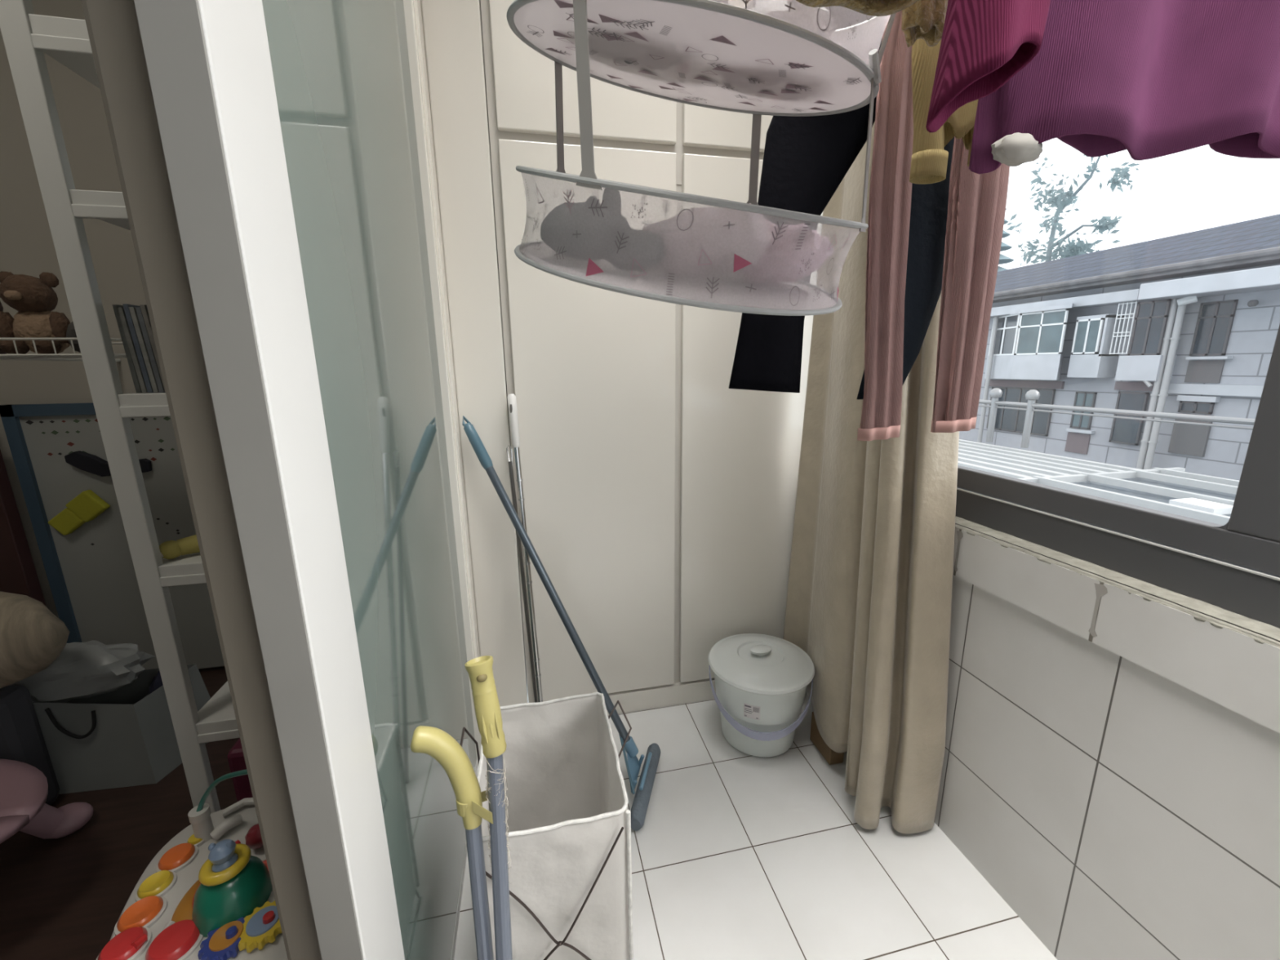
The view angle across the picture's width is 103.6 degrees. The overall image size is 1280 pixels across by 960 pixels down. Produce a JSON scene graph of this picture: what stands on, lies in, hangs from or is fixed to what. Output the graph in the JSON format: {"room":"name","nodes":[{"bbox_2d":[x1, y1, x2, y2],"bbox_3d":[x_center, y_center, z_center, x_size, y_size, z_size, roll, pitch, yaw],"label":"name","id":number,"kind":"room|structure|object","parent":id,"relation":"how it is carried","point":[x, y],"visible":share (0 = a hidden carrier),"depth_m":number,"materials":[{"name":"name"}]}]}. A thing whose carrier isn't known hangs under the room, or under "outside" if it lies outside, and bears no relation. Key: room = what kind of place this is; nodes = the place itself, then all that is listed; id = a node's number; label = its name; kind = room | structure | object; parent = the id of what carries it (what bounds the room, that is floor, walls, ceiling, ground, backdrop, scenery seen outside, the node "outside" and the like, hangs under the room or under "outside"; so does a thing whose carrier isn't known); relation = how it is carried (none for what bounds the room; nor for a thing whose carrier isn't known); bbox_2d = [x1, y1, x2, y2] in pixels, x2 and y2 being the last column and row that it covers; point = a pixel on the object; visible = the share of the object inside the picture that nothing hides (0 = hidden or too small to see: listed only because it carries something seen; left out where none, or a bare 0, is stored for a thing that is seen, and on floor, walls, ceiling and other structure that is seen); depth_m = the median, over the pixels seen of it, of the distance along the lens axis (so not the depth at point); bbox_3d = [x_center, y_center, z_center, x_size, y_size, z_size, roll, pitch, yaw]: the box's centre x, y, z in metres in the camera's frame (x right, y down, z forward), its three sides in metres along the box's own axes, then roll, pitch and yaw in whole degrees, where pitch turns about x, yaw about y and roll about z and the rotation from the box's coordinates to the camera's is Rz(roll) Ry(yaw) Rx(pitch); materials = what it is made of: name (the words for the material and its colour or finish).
{"room":"enclosed balcony","nodes":[
{"label":"enclosed balcony","id":0,"kind":"room"},
{"bbox_2d":[0,0,219,668],"bbox_3d":[-2.295,-0.608,1.837,2.940,2.950,0.100,-3,13,-12],"label":"wall","id":1,"kind":"structure","parent":0,"point":[27,247],"depth_m":1.77,"materials":[{"name":"beige"}]},
{"bbox_2d":[0,337,126,361],"bbox_3d":[-1.865,-0.396,1.559,0.845,0.048,0.704,-3,13,-12],"label":"wire rack","id":2,"kind":"object","parent":1,"relation":"attached to","point":[55,357],"visible":0.39,"depth_m":1.30,"materials":[{"name":"grey metal"}]},
{"bbox_2d":[0,301,7,354],"bbox_3d":[-1.761,-0.426,1.342,0.136,0.182,0.106,-3,13,-12],"label":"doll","id":3,"kind":"object","parent":2,"relation":"on","point":[2,352],"visible":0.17,"depth_m":1.36,"materials":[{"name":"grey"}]},
{"bbox_2d":[0,271,70,354],"bbox_3d":[-1.623,-0.444,1.338,0.138,0.212,0.137,6,14,28],"label":"teddy bear","id":4,"kind":"object","parent":2,"relation":"on","point":[34,299],"visible":0.88,"depth_m":1.33,"materials":[{"name":"brown"}]},
{"bbox_2d":[66,321,80,352],"bbox_3d":[-1.527,-0.391,1.384,0.066,0.090,0.081,-3,13,-12],"label":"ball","id":5,"kind":"object","parent":2,"relation":"on","point":[70,333],"visible":0.25,"depth_m":1.35,"materials":[{"name":"grey"}]},
{"bbox_2d":[421,0,528,706],"bbox_3d":[-0.492,-0.554,1.503,0.145,2.950,0.088,-3,13,-12],"label":"wall","id":6,"kind":"structure","parent":0,"point":[453,28],"depth_m":1.47,"materials":[{"name":"white paint"}]},
{"bbox_2d":[403,0,480,765],"bbox_3d":[-0.612,-0.522,1.369,0.147,2.950,0.147,-3,13,-12],"label":"trim","id":7,"kind":"structure","parent":6,"relation":"attached to","point":[409,10],"depth_m":1.36,"materials":[{"name":"white paint"}]},
{"bbox_2d":[0,666,1057,959],"bbox_3d":[-0.980,1.306,0.282,4.650,0.130,4.400,-3,13,-12],"label":"floor","id":8,"kind":"structure","parent":0,"point":[736,855],"depth_m":1.29,"materials":[{"name":"tile"}]},
{"bbox_2d":[0,449,46,606],"bbox_3d":[-2.651,0.378,1.825,0.725,1.040,0.050,-3,13,-12],"label":"curtain","id":9,"kind":"object","parent":8,"relation":"on","point":[18,573],"visible":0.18,"depth_m":1.86,"materials":[{"name":"red fabric"}]},
{"bbox_2d":[0,684,59,804],"bbox_3d":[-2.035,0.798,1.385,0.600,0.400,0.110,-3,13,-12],"label":"chair","id":10,"kind":"object","parent":8,"relation":"on","point":[21,737],"visible":0.69,"depth_m":1.42,"materials":[{"name":"plastic"}]},
{"bbox_2d":[0,591,69,688],"bbox_3d":[-1.854,0.439,1.347,0.522,0.298,0.203,-3,13,-12],"label":"stuffed toy","id":11,"kind":"object","parent":10,"relation":"on","point":[32,637],"visible":1,"depth_m":1.35,"materials":[{"name":"beige fabric"}]},
{"bbox_2d":[0,758,93,844],"bbox_3d":[-1.705,0.903,1.110,0.660,0.302,0.620,-3,13,-12],"label":"stuffed toy","id":12,"kind":"object","parent":8,"relation":"on","point":[24,788],"visible":1,"depth_m":1.24,"materials":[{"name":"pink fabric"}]},
{"bbox_2d":[0,402,224,669],"bbox_3d":[-2.001,0.272,2.012,0.615,1.150,0.035,-3,13,-12],"label":"pegboard","id":13,"kind":"object","parent":8,"relation":"on","point":[90,570],"visible":0.49,"depth_m":1.97,"materials":[{"name":"grey metal"}]},
{"bbox_2d":[48,489,110,535],"bbox_3d":[-2.143,0.123,1.924,0.189,0.168,0.034,-3,13,-12],"label":"sponge","id":14,"kind":"object","parent":13,"relation":"attached to","point":[87,505],"visible":1,"depth_m":1.91,"materials":[{"name":"yellow"}]},
{"bbox_2d":[64,450,151,476],"bbox_3d":[-2.016,-0.065,1.915,0.254,0.099,0.028,-3,13,-12],"label":"eraser","id":15,"kind":"object","parent":13,"relation":"attached to","point":[84,461],"visible":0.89,"depth_m":1.89,"materials":[{"name":"black fabric"}]},
{"bbox_2d":[0,0,239,813],"bbox_3d":[-0.932,-0.169,1.296,0.540,2.300,0.342,-3,13,-12],"label":"ladder","id":16,"kind":"object","parent":8,"relation":"on","point":[26,35],"visible":0.32,"depth_m":1.06,"materials":[{"name":"grey paint"}]},
{"bbox_2d":[111,304,142,392],"bbox_3d":[-1.131,-0.303,1.182,0.016,0.185,0.195,-3,13,-12],"label":"magazine","id":17,"kind":"object","parent":16,"relation":"on","point":[135,378],"visible":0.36,"depth_m":1.09,"materials":[{"name":"grey paper"}]},
{"bbox_2d":[116,307,147,392],"bbox_3d":[-1.122,-0.300,1.185,0.019,0.179,0.195,-3,13,-12],"label":"magazine","id":18,"kind":"object","parent":16,"relation":"on","point":[121,310],"visible":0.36,"depth_m":1.09,"materials":[{"name":"grey paper"}]},
{"bbox_2d":[122,303,153,392],"bbox_3d":[-1.111,-0.304,1.186,0.019,0.186,0.195,-3,13,-12],"label":"magazine","id":19,"kind":"object","parent":16,"relation":"on","point":[126,306],"visible":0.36,"depth_m":1.09,"materials":[{"name":"grey paper"}]},
{"bbox_2d":[128,306,159,392],"bbox_3d":[-1.101,-0.302,1.189,0.020,0.180,0.195,-3,13,-12],"label":"magazine","id":20,"kind":"object","parent":16,"relation":"on","point":[132,309],"visible":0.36,"depth_m":1.10,"materials":[{"name":"grey paper"}]},
{"bbox_2d":[135,306,164,392],"bbox_3d":[-1.090,-0.303,1.191,0.019,0.180,0.195,-3,13,-12],"label":"magazine","id":21,"kind":"object","parent":16,"relation":"on","point":[151,354],"visible":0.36,"depth_m":1.10,"materials":[{"name":"grey paper"}]},
{"bbox_2d":[139,304,165,392],"bbox_3d":[-1.080,-0.306,1.193,0.020,0.185,0.195,-3,13,-12],"label":"magazine","id":22,"kind":"object","parent":16,"relation":"on","point":[144,308],"visible":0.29,"depth_m":1.09,"materials":[{"name":"grey paper"}]},
{"bbox_2d":[159,534,199,559],"bbox_3d":[-1.088,0.157,1.228,0.136,0.048,0.049,-12,17,-42],"label":"animal","id":23,"kind":"object","parent":16,"relation":"on","point":[171,549],"visible":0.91,"depth_m":1.20},
{"bbox_2d":[32,663,210,794],"bbox_3d":[-1.714,0.782,1.621,0.486,0.321,0.231,-3,13,-12],"label":"paper bag","id":24,"kind":"object","parent":8,"relation":"on","point":[125,736],"visible":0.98,"depth_m":1.55,"materials":[{"name":"grey paper"}]},
{"bbox_2d":[8,640,154,702],"bbox_3d":[-1.776,0.604,1.583,0.374,0.184,0.179,-3,13,-12],"label":"plastic bag","id":25,"kind":"object","parent":24,"relation":"in","point":[92,668],"visible":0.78,"depth_m":1.54,"materials":[{"name":"grey plastic"}]},
{"bbox_2d":[148,670,163,694],"bbox_3d":[-1.576,0.734,1.689,0.100,0.210,0.102,-3,13,-12],"label":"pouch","id":26,"kind":"object","parent":24,"relation":"in","point":[157,682],"visible":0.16,"depth_m":1.65,"materials":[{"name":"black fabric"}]},
{"bbox_2d":[96,768,288,959],"bbox_3d":[-0.676,0.805,0.831,0.272,0.589,0.482,-7,14,-27],"label":"toy","id":27,"kind":"object","parent":8,"relation":"on","point":[207,894],"visible":0.9,"depth_m":0.78,"materials":[{"name":"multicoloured plastic"}]},
{"bbox_2d":[187,803,213,842],"bbox_3d":[-0.802,0.630,0.922,0.030,0.062,0.030,-3,13,-12],"label":"socket","id":28,"kind":"object","parent":27,"relation":"attached to","point":[199,816],"depth_m":0.91,"materials":[{"name":"grey plastic"}]},
{"bbox_2d":[227,737,253,801],"bbox_3d":[-0.853,0.801,1.215,0.140,0.440,0.100,-3,13,-12],"label":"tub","id":29,"kind":"object","parent":8,"relation":"on","point":[236,758],"visible":0.1,"depth_m":1.12,"materials":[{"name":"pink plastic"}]},
{"bbox_2d":[409,725,493,959],"bbox_3d":[-0.257,0.761,0.723,0.133,0.720,0.332,-3,13,-12],"label":"dustpan","id":30,"kind":"object","parent":8,"relation":"on","point":[435,742],"visible":0.96,"depth_m":0.79,"materials":[{"name":"yellow plastic"}]},
{"bbox_2d":[464,655,512,959],"bbox_3d":[-0.163,0.691,0.819,0.214,0.810,0.218,-3,13,-12],"label":"broom","id":31,"kind":"object","parent":8,"relation":"on","point":[480,670],"visible":1,"depth_m":0.78,"materials":[{"name":"grey metal"}]},
{"bbox_2d":[484,757,511,883],"bbox_3d":[-0.225,0.542,0.801,0.035,0.219,0.069,-3,13,-12],"label":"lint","id":32,"kind":"object","parent":31,"relation":"attached to","point":[504,789],"visible":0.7,"depth_m":0.80,"materials":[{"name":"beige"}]},
{"bbox_2d":[506,444,537,702],"bbox_3d":[-0.362,0.405,1.609,0.016,1.022,0.171,-8,14,-29],"label":"pole","id":33,"kind":"object","parent":8,"relation":"on","point":[510,463],"visible":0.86,"depth_m":1.60,"materials":[{"name":"silver metal"}]},
{"bbox_2d":[506,394,542,702],"bbox_3d":[-0.346,0.331,1.575,0.027,1.178,0.216,-6,14,-23],"label":"pole","id":34,"kind":"object","parent":8,"relation":"on","point":[512,401],"visible":0.91,"depth_m":1.55,"materials":[{"name":"white plastic"}]},
{"bbox_2d":[460,691,633,959],"bbox_3d":[-0.176,0.742,1.062,0.334,0.602,0.358,-3,13,-12],"label":"laundry hamper","id":35,"kind":"object","parent":8,"relation":"on","point":[569,819],"visible":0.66,"depth_m":0.94,"materials":[{"name":"white fabric"}]},
{"bbox_2d":[462,415,661,831],"bbox_3d":[-0.254,0.387,1.460,0.590,1.119,0.292,2,13,12],"label":"mop","id":36,"kind":"object","parent":8,"relation":"on","point":[642,794],"visible":0.96,"depth_m":1.52,"materials":[{"name":"grey"}]},
{"bbox_2d":[480,0,822,715],"bbox_3d":[0.083,-0.628,1.796,1.104,2.949,0.423,-3,13,-12],"label":"closet","id":37,"kind":"object","parent":8,"relation":"on","point":[660,495],"visible":0.61,"depth_m":1.66,"materials":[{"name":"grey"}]},
{"bbox_2d":[707,633,814,757],"bbox_3d":[0.408,0.724,1.729,0.350,0.333,0.350,-3,13,-12],"label":"bucket","id":38,"kind":"object","parent":8,"relation":"on","point":[762,681],"visible":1,"depth_m":1.62,"materials":[{"name":"white plastic"}]},
{"bbox_2d":[809,711,844,764],"bbox_3d":[0.621,0.851,1.670,0.050,0.110,0.120,-3,13,-12],"label":"wooden block","id":39,"kind":"object","parent":8,"relation":"on","point":[832,757],"visible":0.48,"depth_m":1.65,"materials":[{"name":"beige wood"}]},
{"bbox_2d":[934,574,1279,959],"bbox_3d":[1.127,0.821,0.330,0.156,0.745,3.700,-3,13,-12],"label":"wall","id":40,"kind":"structure","parent":0,"point":[1121,811],"depth_m":0.98,"materials":[{"name":"tile"}]},
{"bbox_2d":[953,530,963,571],"bbox_3d":[0.801,0.180,1.271,0.001,0.108,0.019,-3,13,-12],"label":"trim","id":41,"kind":"structure","parent":40,"relation":"attached to","point":[960,535],"depth_m":1.27,"materials":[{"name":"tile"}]},
{"bbox_2d":[1088,582,1107,637],"bbox_3d":[0.871,0.249,0.961,0.001,0.108,0.024,-3,13,-12],"label":"trim","id":42,"kind":"structure","parent":40,"relation":"attached to","point":[1100,589],"depth_m":0.96,"materials":[{"name":"grey tile"}]},
{"bbox_2d":[952,527,1279,733],"bbox_3d":[1.118,0.413,0.237,0.166,0.123,3.700,-3,13,-12],"label":"trim","id":43,"kind":"structure","parent":40,"relation":"on","point":[1226,667],"depth_m":0.89,"materials":[{"name":"tile"}]},
{"bbox_2d":[955,515,1279,648],"bbox_3d":[1.116,0.351,0.223,0.168,0.010,3.600,-3,13,-12],"label":"trim","id":44,"kind":"structure","parent":40,"relation":"attached to","point":[1255,625],"depth_m":0.91,"materials":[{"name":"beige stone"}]},
{"bbox_3d":[-0.252,-1.266,-0.584,0.134,0.650,3.430,-3,13,-12],"label":"wall","id":45,"kind":"structure","parent":0,"visible":0},
{"bbox_2d":[80,0,322,959],"bbox_3d":[-0.500,-0.089,0.917,0.042,2.300,0.940,-3,13,-12],"label":"door","id":46,"kind":"structure","parent":45,"relation":"in","point":[113,27],"depth_m":0.46,"materials":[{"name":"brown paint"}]},
{"bbox_2d":[133,0,477,959],"bbox_3d":[-0.453,-0.090,0.919,0.043,2.300,0.962,-3,13,-12],"label":"door","id":47,"kind":"structure","parent":45,"relation":"in","point":[287,127],"depth_m":0.60,"materials":[{"name":"white paint"}]},
{"bbox_3d":[0.198,-1.110,0.400,0.246,0.274,0.020,-3,13,-12],"label":"clothes hanger","id":48,"kind":"object","parent":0,"visible":0},
{"bbox_2d":[795,0,947,47],"bbox_3d":[0.241,-0.784,0.481,0.380,0.574,0.136,-7,14,-28],"label":"coat","id":49,"kind":"object","parent":48,"relation":"hanging from","point":[924,20],"visible":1,"depth_m":0.63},
{"label":"outside","id":50,"kind":"structure","parent":0,"visible":0},
{"bbox_3d":[25.250,-1.927,29.326,58.400,0.200,74.000,-3,13,-12],"label":"floor","id":51,"kind":"structure","parent":50,"visible":0},
{"bbox_2d":[997,208,1013,271],"bbox_3d":[23.115,-10.631,33.136,1.932,15.168,1.932,7,15,32],"label":"conifer","id":52,"kind":"object","parent":51,"relation":"on","point":[1002,259],"visible":0.15,"depth_m":31.96,"materials":[{"name":"teal plant"}]},
{"bbox_2d":[1006,155,1139,266],"bbox_3d":[22.389,-9.592,27.252,2.786,15.754,8.555,-3,13,-12],"label":"tree","id":53,"kind":"object","parent":51,"relation":"on","point":[1070,250],"visible":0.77,"depth_m":25.98,"materials":[{"name":"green plant"}]},
{"bbox_2d":[959,213,1279,516],"bbox_3d":[17.598,-3.705,17.260,10.100,8.750,22.000,-3,13,-12],"label":"apartment building","id":54,"kind":"structure","parent":51,"relation":"on","point":[1188,323],"depth_m":14.09,"materials":[{"name":"stone"}]},
{"bbox_2d":[1109,301,1137,354],"bbox_3d":[13.613,-4.268,14.191,0.040,1.403,0.454,-3,13,-12],"label":"security grille","id":55,"kind":"object","parent":54,"relation":"attached to","point":[1135,322],"depth_m":14.11,"materials":[{"name":"white metal"}]},
{"bbox_2d":[1247,299,1258,306],"bbox_3d":[14.454,-4.165,11.874,0.171,0.146,0.163,-3,13,-12],"label":"wall lamp","id":56,"kind":"object","parent":54,"relation":"attached to","point":[1253,303],"depth_m":11.83,"materials":[{"name":"grey"}]},
{"bbox_3d":[0.236,-1.414,-0.063,0.060,0.602,2.780,-3,13,-12],"label":"clothes rod","id":57,"kind":"object","parent":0,"visible":0},
{"bbox_2d":[506,0,896,315],"bbox_3d":[0.090,-0.799,0.840,0.632,1.040,0.658,-3,13,-12],"label":"drying rack","id":58,"kind":"object","parent":57,"relation":"hanging from","point":[708,54],"visible":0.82,"depth_m":0.77,"materials":[{"name":"grey"}]},
{"bbox_2d":[540,187,666,271],"bbox_3d":[-0.069,-0.427,0.883,0.210,0.126,0.190,-3,13,-12],"label":"plush toy","id":59,"kind":"object","parent":58,"relation":"in","point":[596,242],"visible":0.93,"depth_m":0.81,"materials":[{"name":"grey fabric"}]},
{"bbox_2d":[641,203,772,277],"bbox_3d":[0.108,-0.434,0.932,0.231,0.109,0.286,-3,13,-12],"label":"stuffed toy","id":60,"kind":"object","parent":58,"relation":"in","point":[749,237],"visible":0.86,"depth_m":0.83,"materials":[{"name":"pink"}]},
{"bbox_2d":[624,0,836,64],"bbox_3d":[0.094,-0.751,0.842,0.434,0.132,0.274,-3,13,-12],"label":"folded garment","id":61,"kind":"object","parent":58,"relation":"in","point":[805,17],"visible":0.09,"depth_m":0.76,"materials":[{"name":"grey fabric"}]},
{"bbox_2d":[733,217,833,284],"bbox_3d":[0.264,-0.449,0.967,0.165,0.142,0.270,-3,13,-12],"label":"stuffed toy","id":62,"kind":"object","parent":58,"relation":"in","point":[780,262],"visible":0.62,"depth_m":0.88,"materials":[{"name":"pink fabric"}]},
{"bbox_3d":[0.554,-1.195,0.801,0.189,0.293,0.012,-3,13,-12],"label":"clothes hanger","id":63,"kind":"object","parent":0,"visible":0},
{"bbox_2d":[857,10,1009,440],"bbox_3d":[0.561,-0.612,0.931,0.301,1.073,0.056,-3,13,-12],"label":"pants","id":64,"kind":"object","parent":63,"relation":"hanging from","point":[976,205],"visible":0.67,"depth_m":0.97,"materials":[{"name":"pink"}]},
{"bbox_3d":[0.590,-1.131,0.357,0.406,0.224,0.012,-3,13,-12],"label":"clothes hanger","id":65,"kind":"object","parent":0,"visible":0},
{"bbox_2d":[925,0,1279,174],"bbox_3d":[0.578,-0.714,0.445,0.727,0.819,0.112,-5,13,-17],"label":"sweater","id":66,"kind":"object","parent":65,"relation":"hanging from","point":[1149,79],"visible":1,"depth_m":0.47,"materials":[{"name":"purple fabric"}]},
{"bbox_3d":[0.494,-1.104,0.651,0.189,0.403,0.012,-3,13,-12],"label":"clothes hanger","id":67,"kind":"object","parent":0,"visible":0},
{"bbox_2d":[909,39,977,184],"bbox_3d":[0.488,-0.718,0.734,0.184,0.516,0.054,-3,13,-12],"label":"sweater","id":68,"kind":"object","parent":67,"relation":"hanging from","point":[929,160],"visible":0.34,"depth_m":0.75,"materials":[{"name":"fabric"}]},
{"bbox_3d":[1.104,-1.406,-0.171,0.150,0.590,3.700,-3,13,-12],"label":"wall","id":69,"kind":"structure","parent":0,"visible":0},
{"bbox_2d":[782,121,959,833],"bbox_3d":[0.700,-0.228,1.102,0.214,2.431,1.300,-3,13,-12],"label":"curtain","id":70,"kind":"object","parent":69,"relation":"hanging from","point":[868,601],"visible":0.55,"depth_m":1.36,"materials":[{"name":"beige fabric"}]},
{"bbox_2d":[955,486,1279,628],"bbox_3d":[1.146,-0.390,-0.014,0.082,1.542,3.550,-3,13,-12],"label":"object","id":71,"kind":"structure","parent":69,"relation":"attached to","point":[1255,597],"depth_m":0.94,"materials":[{"name":"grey metal"}]},
{"bbox_2d":[956,324,1279,576],"bbox_3d":[0.868,-0.662,1.124,0.030,1.425,1.095,-3,13,-12],"label":"window","id":72,"kind":"structure","parent":69,"relation":"in","point":[1251,537],"depth_m":0.83,"materials":[{"name":"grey metal"}]},
{"bbox_2d":[956,487,1279,581],"bbox_3d":[1.115,0.292,0.131,0.006,0.003,3.550,-3,13,-12],"label":"trim","id":73,"kind":"structure","parent":69,"relation":"attached to","point":[959,489],"depth_m":0.94,"materials":[{"name":"grey metal"}]},
{"bbox_3d":[0.525,-1.308,1.032,0.284,0.174,0.100,-3,13,-12],"label":"clothes hanger","id":74,"kind":"object","parent":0,"visible":0},
{"bbox_2d":[728,5,954,399],"bbox_3d":[0.483,-0.722,1.114,0.462,1.056,0.357,-3,13,-12],"label":"trousers","id":75,"kind":"object","parent":74,"relation":"hanging from","point":[806,159],"visible":0.42,"depth_m":1.20,"materials":[{"name":"black fabric"}]},
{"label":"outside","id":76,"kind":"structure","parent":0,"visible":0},
{"bbox_3d":[7.521,1.562,7.270,8.500,0.100,18.000,-3,13,-12],"label":"terrace slab","id":77,"kind":"object","parent":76,"visible":0},
{"bbox_2d":[957,439,1239,524],"bbox_3d":[7.253,0.769,7.348,4.100,1.420,14.600,-3,13,-12],"label":"canopy","id":78,"kind":"object","parent":77,"relation":"on","point":[1048,469],"visible":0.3,"depth_m":8.01,"materials":[{"name":"white metal"}]},
{"bbox_2d":[977,387,1255,448],"bbox_3d":[8.612,-0.631,7.550,0.240,1.190,15.000,-3,13,-12],"label":"railing","id":79,"kind":"object","parent":78,"relation":"on","point":[1033,395],"visible":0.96,"depth_m":9.39,"materials":[{"name":"silver metal"}]},
{"bbox_2d":[1168,497,1233,515],"bbox_3d":[7.167,0.336,6.420,0.400,0.085,0.450,-3,13,-12],"label":"junction box","id":80,"kind":"object","parent":78,"relation":"on","point":[1192,503],"visible":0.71,"depth_m":6.34,"materials":[{"name":"white"}]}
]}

